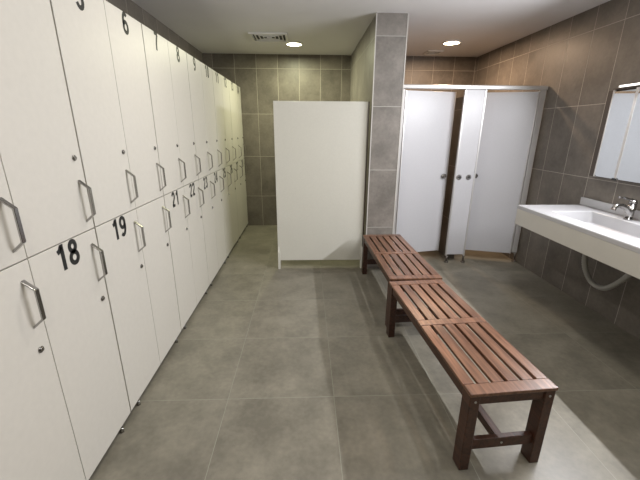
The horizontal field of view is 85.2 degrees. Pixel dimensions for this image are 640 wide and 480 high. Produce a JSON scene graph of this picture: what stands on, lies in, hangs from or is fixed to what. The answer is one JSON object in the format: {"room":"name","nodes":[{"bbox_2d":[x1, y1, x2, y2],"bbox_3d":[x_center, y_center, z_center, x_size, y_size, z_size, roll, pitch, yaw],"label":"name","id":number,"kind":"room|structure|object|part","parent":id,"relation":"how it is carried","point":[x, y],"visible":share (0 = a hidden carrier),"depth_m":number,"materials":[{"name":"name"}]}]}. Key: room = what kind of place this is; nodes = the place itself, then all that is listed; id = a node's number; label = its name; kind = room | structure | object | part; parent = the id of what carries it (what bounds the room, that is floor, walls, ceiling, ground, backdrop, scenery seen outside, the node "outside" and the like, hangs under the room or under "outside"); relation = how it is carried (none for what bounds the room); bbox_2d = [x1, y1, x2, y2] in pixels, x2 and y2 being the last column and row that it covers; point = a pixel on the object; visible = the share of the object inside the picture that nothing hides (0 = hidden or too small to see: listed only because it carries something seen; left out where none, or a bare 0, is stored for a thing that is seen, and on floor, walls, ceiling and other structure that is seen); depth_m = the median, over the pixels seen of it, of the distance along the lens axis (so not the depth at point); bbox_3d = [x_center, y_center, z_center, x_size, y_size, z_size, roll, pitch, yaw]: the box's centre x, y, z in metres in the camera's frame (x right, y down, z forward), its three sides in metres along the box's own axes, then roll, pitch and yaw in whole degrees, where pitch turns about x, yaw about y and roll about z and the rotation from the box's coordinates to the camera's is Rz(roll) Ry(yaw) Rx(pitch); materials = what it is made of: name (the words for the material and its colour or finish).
{"room":"changing room","nodes":[
{"label":"changing room","id":0,"kind":"room"},
{"bbox_2d":[106,0,203,63],"bbox_3d":[-1.533,-0.354,1.849,0.091,2.454,7.127,0,18,-2],"label":"wall","id":1,"kind":"structure","parent":0,"point":[129,7],"depth_m":3.27,"materials":[{"name":"stone"}]},
{"bbox_2d":[203,53,476,224],"bbox_3d":[0.301,-1.426,5.276,3.850,2.454,0.091,0,18,-2],"label":"wall","id":2,"kind":"structure","parent":0,"point":[262,79],"depth_m":4.98,"materials":[{"name":"tile"}]},
{"bbox_2d":[89,225,639,479],"bbox_3d":[0.429,0.847,2.307,4.031,0.091,7.127,0,18,-2],"label":"floor","id":3,"kind":"structure","parent":0,"point":[294,371],"depth_m":2.08,"materials":[{"name":"tile"}]},
{"bbox_2d":[0,0,129,479],"bbox_3d":[-1.193,0.089,1.157,0.523,2.028,0.768,0,18,-2],"label":"lockers","id":4,"kind":"object","parent":3,"relation":"on","point":[64,401],"visible":1,"depth_m":1.24,"materials":[{"name":"white laminate"}]},
{"bbox_3d":[-0.949,-0.045,1.080,0.040,0.176,0.016,0,18,-2],"label":"handle","id":5,"kind":"part","parent":4,"relation":"part of","materials":[{"name":"silver metal"}]},
{"bbox_3d":[-0.970,-0.350,0.825,0.016,0.981,0.382,0,18,-2],"label":"door","id":6,"kind":"part","parent":4,"relation":"part of","materials":[{"name":"white laminate"}]},
{"bbox_3d":[-0.951,0.215,1.162,0.040,0.176,0.016,0,18,-2],"label":"handle","id":7,"kind":"part","parent":4,"relation":"part of","materials":[{"name":"silver metal"}]},
{"bbox_3d":[-0.975,0.599,1.125,0.016,1.000,0.382,0,18,-2],"label":"door","id":8,"kind":"part","parent":4,"relation":"part of","materials":[{"name":"white laminate"}]},
{"bbox_3d":[-0.985,-0.466,1.192,0.016,0.981,0.382,0,18,-2],"label":"door","id":9,"kind":"part","parent":4,"relation":"part of","materials":[{"name":"white laminate"}]},
{"bbox_3d":[-0.990,0.483,1.491,0.016,1.000,0.382,0,18,-2],"label":"door","id":10,"kind":"part","parent":4,"relation":"part of","materials":[{"name":"white laminate"}]},
{"bbox_3d":[-0.964,-0.161,1.446,0.040,0.176,0.016,0,18,-2],"label":"handle","id":11,"kind":"part","parent":4,"relation":"part of","materials":[{"name":"silver metal"}]},
{"bbox_3d":[-0.966,0.099,1.528,0.040,0.176,0.016,0,18,-2],"label":"handle","id":12,"kind":"part","parent":4,"relation":"part of","materials":[{"name":"silver metal"}]},
{"bbox_2d":[50,0,180,410],"bbox_3d":[-1.223,-0.144,1.896,0.523,2.028,0.768,0,18,-2],"label":"lockers","id":13,"kind":"object","parent":3,"relation":"on","point":[101,46],"visible":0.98,"depth_m":1.78,"materials":[{"name":"white laminate"}]},
{"bbox_3d":[-1.000,-0.584,1.564,0.016,0.981,0.382,0,18,-2],"label":"door","id":14,"kind":"part","parent":13,"relation":"part of","materials":[{"name":"white laminate"}]},
{"bbox_3d":[-1.005,0.365,1.863,0.016,1.000,0.382,0,18,-2],"label":"door","id":15,"kind":"part","parent":13,"relation":"part of","materials":[{"name":"white laminate"}]},
{"bbox_3d":[-0.979,-0.278,1.819,0.040,0.176,0.015,0,18,-2],"label":"handle","id":16,"kind":"part","parent":13,"relation":"part of","materials":[{"name":"silver metal"}]},
{"bbox_3d":[-1.014,-0.699,1.931,0.016,0.981,0.382,0,18,-2],"label":"door","id":17,"kind":"part","parent":13,"relation":"part of","materials":[{"name":"white laminate"}]},
{"bbox_3d":[-0.980,-0.018,1.901,0.040,0.176,0.015,0,18,-2],"label":"handle","id":18,"kind":"part","parent":13,"relation":"part of","materials":[{"name":"silver metal"}]},
{"bbox_3d":[-1.019,0.249,2.230,0.016,1.000,0.382,0,18,-2],"label":"door","id":19,"kind":"part","parent":13,"relation":"part of","materials":[{"name":"white laminate"}]},
{"bbox_3d":[-0.994,-0.394,2.185,0.040,0.176,0.015,0,18,-2],"label":"handle","id":20,"kind":"part","parent":13,"relation":"part of","materials":[{"name":"silver metal"}]},
{"bbox_3d":[-0.995,-0.134,2.267,0.040,0.176,0.015,0,18,-2],"label":"handle","id":21,"kind":"part","parent":13,"relation":"part of","materials":[{"name":"silver metal"}]},
{"bbox_2d":[141,24,208,329],"bbox_3d":[-1.252,-0.378,2.635,0.523,2.028,0.768,0,18,-2],"label":"lockers","id":22,"kind":"object","parent":3,"relation":"on","point":[166,63],"visible":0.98,"depth_m":2.54,"materials":[{"name":"white laminate"}]},
{"bbox_3d":[-1.029,-0.817,2.303,0.016,0.981,0.382,0,18,-2],"label":"door","id":23,"kind":"part","parent":22,"relation":"part of","materials":[{"name":"white laminate"}]},
{"bbox_3d":[-1.034,0.132,2.602,0.016,1.000,0.382,0,18,-2],"label":"door","id":24,"kind":"part","parent":22,"relation":"part of","materials":[{"name":"white laminate"}]},
{"bbox_3d":[-1.009,-0.512,2.557,0.040,0.176,0.015,0,18,-2],"label":"handle","id":25,"kind":"part","parent":22,"relation":"part of","materials":[{"name":"silver metal"}]},
{"bbox_3d":[-1.044,-0.933,2.670,0.016,0.981,0.382,0,18,-2],"label":"door","id":26,"kind":"part","parent":22,"relation":"part of","materials":[{"name":"white laminate"}]},
{"bbox_3d":[-1.010,-0.252,2.639,0.040,0.176,0.015,0,18,-2],"label":"handle","id":27,"kind":"part","parent":22,"relation":"part of","materials":[{"name":"silver metal"}]},
{"bbox_3d":[-1.049,0.016,2.969,0.016,1.000,0.382,0,18,-2],"label":"door","id":28,"kind":"part","parent":22,"relation":"part of","materials":[{"name":"white laminate"}]},
{"bbox_3d":[-1.024,-0.627,2.924,0.040,0.176,0.015,0,18,-2],"label":"handle","id":29,"kind":"part","parent":22,"relation":"part of","materials":[{"name":"silver metal"}]},
{"bbox_2d":[186,53,226,285],"bbox_3d":[-1.282,-0.611,3.373,0.523,2.028,0.768,0,18,-2],"label":"lockers","id":30,"kind":"object","parent":3,"relation":"on","point":[199,74],"visible":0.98,"depth_m":3.30,"materials":[{"name":"white laminate"}]},
{"bbox_3d":[-1.059,-1.050,3.042,0.016,0.981,0.382,0,18,-2],"label":"door","id":31,"kind":"part","parent":30,"relation":"part of","materials":[{"name":"white laminate"}]},
{"bbox_3d":[-1.064,-0.102,3.341,0.016,1.000,0.382,0,18,-2],"label":"door","id":32,"kind":"part","parent":30,"relation":"part of","materials":[{"name":"white laminate"}]},
{"bbox_3d":[-1.074,-1.166,3.408,0.016,0.981,0.382,0,18,-2],"label":"door","id":33,"kind":"part","parent":30,"relation":"part of","materials":[{"name":"white laminate"}]},
{"bbox_3d":[-1.079,-0.217,3.708,0.016,1.000,0.382,0,18,-2],"label":"door","id":34,"kind":"part","parent":30,"relation":"part of","materials":[{"name":"white laminate"}]},
{"bbox_2d":[212,69,238,257],"bbox_3d":[-1.312,-0.844,4.112,0.523,2.028,0.768,0,18,-2],"label":"lockers","id":35,"kind":"object","parent":3,"relation":"on","point":[220,83],"visible":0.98,"depth_m":4.05,"materials":[{"name":"white laminate"}]},
{"bbox_3d":[-1.089,-1.284,3.780,0.016,0.981,0.382,0,18,-2],"label":"door","id":36,"kind":"part","parent":35,"relation":"part of","materials":[{"name":"white laminate"}]},
{"bbox_3d":[-1.094,-0.335,4.080,0.016,1.000,0.382,0,18,-2],"label":"door","id":37,"kind":"part","parent":35,"relation":"part of","materials":[{"name":"white laminate"}]},
{"bbox_3d":[-1.103,-1.400,4.147,0.016,0.981,0.382,0,18,-2],"label":"door","id":38,"kind":"part","parent":35,"relation":"part of","materials":[{"name":"white laminate"}]},
{"bbox_3d":[-1.109,-0.451,4.447,0.016,1.000,0.382,0,18,-2],"label":"door","id":39,"kind":"part","parent":35,"relation":"part of","materials":[{"name":"white laminate"}]},
{"bbox_2d":[228,80,247,238],"bbox_3d":[-1.342,-1.079,4.855,0.523,2.028,0.776,0,18,-2],"label":"lockers","id":40,"kind":"object","parent":3,"relation":"on","point":[234,90],"visible":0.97,"depth_m":4.81,"materials":[{"name":"white laminate"}]},
{"bbox_3d":[-1.118,-1.518,4.521,0.016,0.981,0.386,0,18,-2],"label":"door","id":41,"kind":"part","parent":40,"relation":"part of","materials":[{"name":"white laminate"}]},
{"bbox_3d":[-1.124,-0.569,4.821,0.016,1.000,0.386,0,18,-2],"label":"door","id":42,"kind":"part","parent":40,"relation":"part of","materials":[{"name":"white laminate"}]},
{"bbox_3d":[-1.133,-1.635,4.892,0.016,0.981,0.386,0,18,-2],"label":"door","id":43,"kind":"part","parent":40,"relation":"part of","materials":[{"name":"white laminate"}]},
{"bbox_3d":[-1.139,-0.686,5.191,0.016,1.000,0.386,0,18,-2],"label":"door","id":44,"kind":"part","parent":40,"relation":"part of","materials":[{"name":"white laminate"}]},
{"bbox_2d":[273,101,369,268],"bbox_3d":[0.012,-0.515,3.606,0.934,1.720,0.073,0,18,-2],"label":"privacy screen","id":45,"kind":"object","parent":3,"relation":"on","point":[321,147],"visible":0.9,"depth_m":3.58,"materials":[{"name":"laminate"}]},
{"bbox_3d":[-0.443,-0.518,3.609,0.024,1.720,0.030,0,18,-2],"label":"post","id":46,"kind":"part","parent":45,"relation":"part of","materials":[{"name":"white laminate"}]},
{"bbox_2d":[362,234,441,326],"bbox_3d":[0.673,0.312,3.158,0.393,0.420,1.130,-1,18,-3],"label":"slatted bench","id":47,"kind":"object","parent":3,"relation":"on","point":[394,244],"visible":0.75,"depth_m":2.96,"materials":[{"name":"brown wood"}]},
{"bbox_3d":[0.471,0.163,3.654,0.046,0.403,0.064,-1,18,-3],"label":"leg","id":48,"kind":"part","parent":47,"relation":"part of","materials":[{"name":"brown wood"}]},
{"bbox_3d":[0.498,0.154,3.097,0.022,0.050,0.992,-1,18,-3],"label":"rail","id":49,"kind":"part","parent":47,"relation":"part of","materials":[{"name":"brown wood"}]},
{"bbox_3d":[0.535,0.481,2.648,0.046,0.403,0.064,-1,18,-3],"label":"leg","id":50,"kind":"part","parent":47,"relation":"part of","materials":[{"name":"brown wood"}]},
{"bbox_2d":[393,84,547,262],"bbox_3d":[1.533,-0.665,3.825,1.511,1.888,0.188,0,18,-2],"label":"cubicle front","id":51,"kind":"object","parent":3,"relation":"on","point":[499,131],"visible":0.84,"depth_m":3.75,"materials":[{"name":"laminate"}]},
{"bbox_3d":[0.825,-0.676,3.721,0.032,1.731,0.033,0,18,-2],"label":"post","id":52,"kind":"part","parent":51,"relation":"part of","materials":[{"name":"metal"}]},
{"bbox_3d":[1.125,-0.687,3.798,0.555,1.729,0.020,-4,18,-15],"label":"door","id":53,"kind":"part","parent":51,"relation":"part of","materials":[{"name":"grey laminate"}]},
{"bbox_3d":[1.536,-1.526,3.482,1.503,0.039,0.051,0,18,-2],"label":"head rail","id":54,"kind":"part","parent":51,"relation":"part of","materials":[{"name":"metal"}]},
{"bbox_3d":[1.946,-0.695,3.839,0.524,1.729,0.020,5,18,13],"label":"door","id":55,"kind":"part","parent":51,"relation":"part of","materials":[{"name":"grey laminate"}]},
{"bbox_3d":[2.246,-0.686,3.775,0.059,1.731,0.033,0,18,-2],"label":"post","id":56,"kind":"part","parent":51,"relation":"part of","materials":[{"name":"metal"}]},
{"bbox_2d":[386,279,557,469],"bbox_3d":[0.752,0.662,2.051,0.393,0.420,1.130,-2,18,-6],"label":"slatted bench","id":57,"kind":"object","parent":3,"relation":"on","point":[532,384],"visible":1,"depth_m":1.63,"materials":[{"name":"brown wood"}]},
{"bbox_3d":[0.524,0.516,2.536,0.046,0.403,0.064,-2,18,-6],"label":"leg","id":58,"kind":"part","parent":57,"relation":"part of","materials":[{"name":"brown wood"}]},
{"bbox_3d":[0.578,0.507,1.981,0.022,0.050,0.992,-2,18,-6],"label":"rail","id":59,"kind":"part","parent":57,"relation":"part of","materials":[{"name":"brown wood"}]},
{"bbox_3d":[0.753,0.491,1.997,0.054,0.026,1.041,-2,18,-6],"label":"rail","id":60,"kind":"part","parent":57,"relation":"part of","materials":[{"name":"brown wood"}]},
{"bbox_3d":[0.642,0.833,1.534,0.046,0.403,0.064,-2,18,-6],"label":"leg","id":61,"kind":"part","parent":57,"relation":"part of","materials":[{"name":"brown wood"}]},
{"bbox_3d":[0.915,0.497,2.018,0.022,0.050,0.992,-2,18,-6],"label":"rail","id":62,"kind":"part","parent":57,"relation":"part of","materials":[{"name":"brown wood"}]},
{"bbox_3d":[0.813,0.663,1.490,0.293,0.050,0.026,-2,18,-6],"label":"rail","id":63,"kind":"part","parent":57,"relation":"part of","materials":[{"name":"brown wood"}]},
{"bbox_3d":[0.980,0.824,1.571,0.046,0.403,0.064,-2,18,-6],"label":"leg","id":64,"kind":"part","parent":57,"relation":"part of","materials":[{"name":"brown wood"}]},
{"bbox_2d":[132,0,609,56],"bbox_3d":[0.443,-1.580,1.541,4.031,0.091,7.127,0,18,-2],"label":"ceiling","id":65,"kind":"structure","parent":0,"point":[324,27],"depth_m":3.34,"materials":[{"name":"paint"}]},
{"bbox_2d":[248,32,288,41],"bbox_3d":[-0.569,-2.281,3.922,0.418,0.015,0.364,0,18,-2],"label":"ceiling vent","id":66,"kind":"object","parent":65,"relation":"in","point":[259,36],"visible":1,"depth_m":3.90,"materials":[{"name":"metal"}]},
{"bbox_2d":[285,41,302,45],"bbox_3d":[-0.313,-2.373,4.217,0.214,0.014,0.214,0,18,-2],"label":"recessed light","id":67,"kind":"object","parent":65,"relation":"in","point":[290,43],"visible":1,"depth_m":4.17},
{"bbox_2d":[287,43,300,45],"bbox_3d":[-0.313,-2.374,4.217,0.176,0.011,0.176,0,18,-2],"label":"diffuser","id":68,"kind":"object","parent":67,"relation":"attached to","point":[288,44],"depth_m":4.22,"materials":[{"name":"white plastic"}]},
{"bbox_2d":[423,50,443,54],"bbox_3d":[1.508,-2.494,4.634,0.200,0.015,0.218,0,18,-2],"label":"ceiling vent","id":69,"kind":"object","parent":65,"relation":"in","point":[429,52],"visible":1,"depth_m":4.61,"materials":[{"name":"metal"}]},
{"bbox_2d":[442,40,460,44],"bbox_3d":[1.556,-2.331,4.115,0.214,0.014,0.214,0,18,-2],"label":"recessed light","id":70,"kind":"object","parent":65,"relation":"in","point":[449,42],"visible":1,"depth_m":4.08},
{"bbox_2d":[444,42,459,44],"bbox_3d":[1.556,-2.332,4.115,0.176,0.011,0.176,0,18,-2],"label":"diffuser","id":71,"kind":"object","parent":70,"relation":"attached to","point":[445,43],"depth_m":4.13,"materials":[{"name":"white plastic"}]},
{"bbox_2d":[350,13,407,268],"bbox_3d":[0.606,-1.135,4.359,0.286,2.454,1.854,0,18,-2],"label":"wall","id":72,"kind":"structure","parent":0,"point":[391,32],"depth_m":3.43,"materials":[{"name":"tile"}]},
{"bbox_2d":[366,13,376,234],"bbox_3d":[0.500,-0.854,3.472,0.009,2.452,0.009,0,18,-2],"label":"trim","id":73,"kind":"structure","parent":72,"relation":"attached to","point":[376,13],"depth_m":3.36,"materials":[{"name":"metal"}]},
{"bbox_2d":[391,13,408,258],"bbox_3d":[0.784,-0.856,3.483,0.009,2.452,0.009,0,18,-2],"label":"trim","id":74,"kind":"structure","parent":72,"relation":"attached to","point":[408,13],"depth_m":3.38,"materials":[{"name":"metal"}]},
{"bbox_2d":[439,97,463,258],"bbox_3d":[1.528,-0.873,4.632,0.091,1.800,1.564,0,18,-2],"label":"wall","id":75,"kind":"structure","parent":0,"point":[459,101],"depth_m":4.02,"materials":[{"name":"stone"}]},
{"bbox_2d":[474,0,639,339],"bbox_3d":[2.405,-0.380,1.999,0.091,2.454,7.127,0,18,-2],"label":"wall","id":76,"kind":"structure","parent":0,"point":[582,57],"depth_m":3.15,"materials":[{"name":"tile"}]},
{"bbox_2d":[515,197,639,290],"bbox_3d":[2.054,0.195,2.310,0.588,0.644,1.764,0,18,-2],"label":"sink","id":77,"kind":"object","parent":76,"relation":"attached to","point":[594,230],"depth_m":2.54,"materials":[{"name":"white ceramic"}]},
{"bbox_2d":[517,205,639,253],"bbox_3d":[2.055,0.011,2.242,0.588,0.123,1.745,0,18,-2],"label":"countertop","id":78,"kind":"structure","parent":77,"relation":"on","point":[610,227],"depth_m":2.59,"materials":[{"name":"white stone"}]},
{"bbox_2d":[611,196,637,219],"bbox_3d":[2.200,-0.232,2.524,0.180,0.170,0.056,0,18,-2],"label":"mixer tap","id":79,"kind":"object","parent":77,"relation":"on","point":[629,209],"visible":1,"depth_m":2.51,"materials":[{"name":"silver metal"}]},
{"bbox_3d":[2.196,-0.222,2.527,0.158,0.087,0.043,0,18,-2],"label":"spout","id":80,"kind":"part","parent":79,"relation":"part of","materials":[{"name":"silver metal"}]},
{"bbox_3d":[2.217,-0.286,2.508,0.145,0.056,0.051,0,18,-2],"label":"lever","id":81,"kind":"part","parent":79,"relation":"part of","materials":[{"name":"silver metal"}]},
{"bbox_2d":[580,197,639,219],"bbox_3d":[2.340,-0.084,2.233,0.019,0.064,1.764,0,18,-2],"label":"backsplash","id":82,"kind":"structure","parent":76,"relation":"attached to","point":[585,201],"depth_m":2.83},
{"bbox_2d":[589,85,639,183],"bbox_3d":[2.315,-0.564,1.897,0.088,0.669,1.959,0,18,-2],"label":"mirror","id":83,"kind":"object","parent":76,"relation":"attached to","point":[616,156],"visible":1,"depth_m":2.61,"materials":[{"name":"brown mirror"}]},
{"bbox_3d":[2.255,-0.834,2.759,0.019,0.653,0.010,0,18,-2],"label":"frame","id":84,"kind":"part","parent":83,"relation":"part of","materials":[{"name":"metal"}]},
{"bbox_3d":[2.263,-0.775,2.571,0.019,0.653,0.010,0,18,-2],"label":"frame","id":85,"kind":"part","parent":83,"relation":"part of","materials":[{"name":"metal"}]},
{"bbox_3d":[2.292,-0.868,1.764,0.021,0.010,1.891,0,18,-2],"label":"frame","id":86,"kind":"part","parent":83,"relation":"part of","materials":[{"name":"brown metal"}]},
{"bbox_3d":[2.263,-0.771,2.560,0.019,0.653,0.010,0,18,-2],"label":"frame","id":87,"kind":"part","parent":83,"relation":"part of","materials":[{"name":"metal"}]},
{"bbox_3d":[2.278,-0.652,2.199,0.017,0.636,0.749,0,18,-2],"label":"mirror door","id":88,"kind":"part","parent":83,"relation":"part of","materials":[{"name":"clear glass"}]},
{"bbox_2d":[618,83,639,87],"bbox_3d":[2.305,-0.877,1.747,0.069,0.016,1.827,0,18,-2],"label":"lamp","id":89,"kind":"object","parent":83,"relation":"on","point":[633,84],"visible":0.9,"depth_m":2.53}
]}

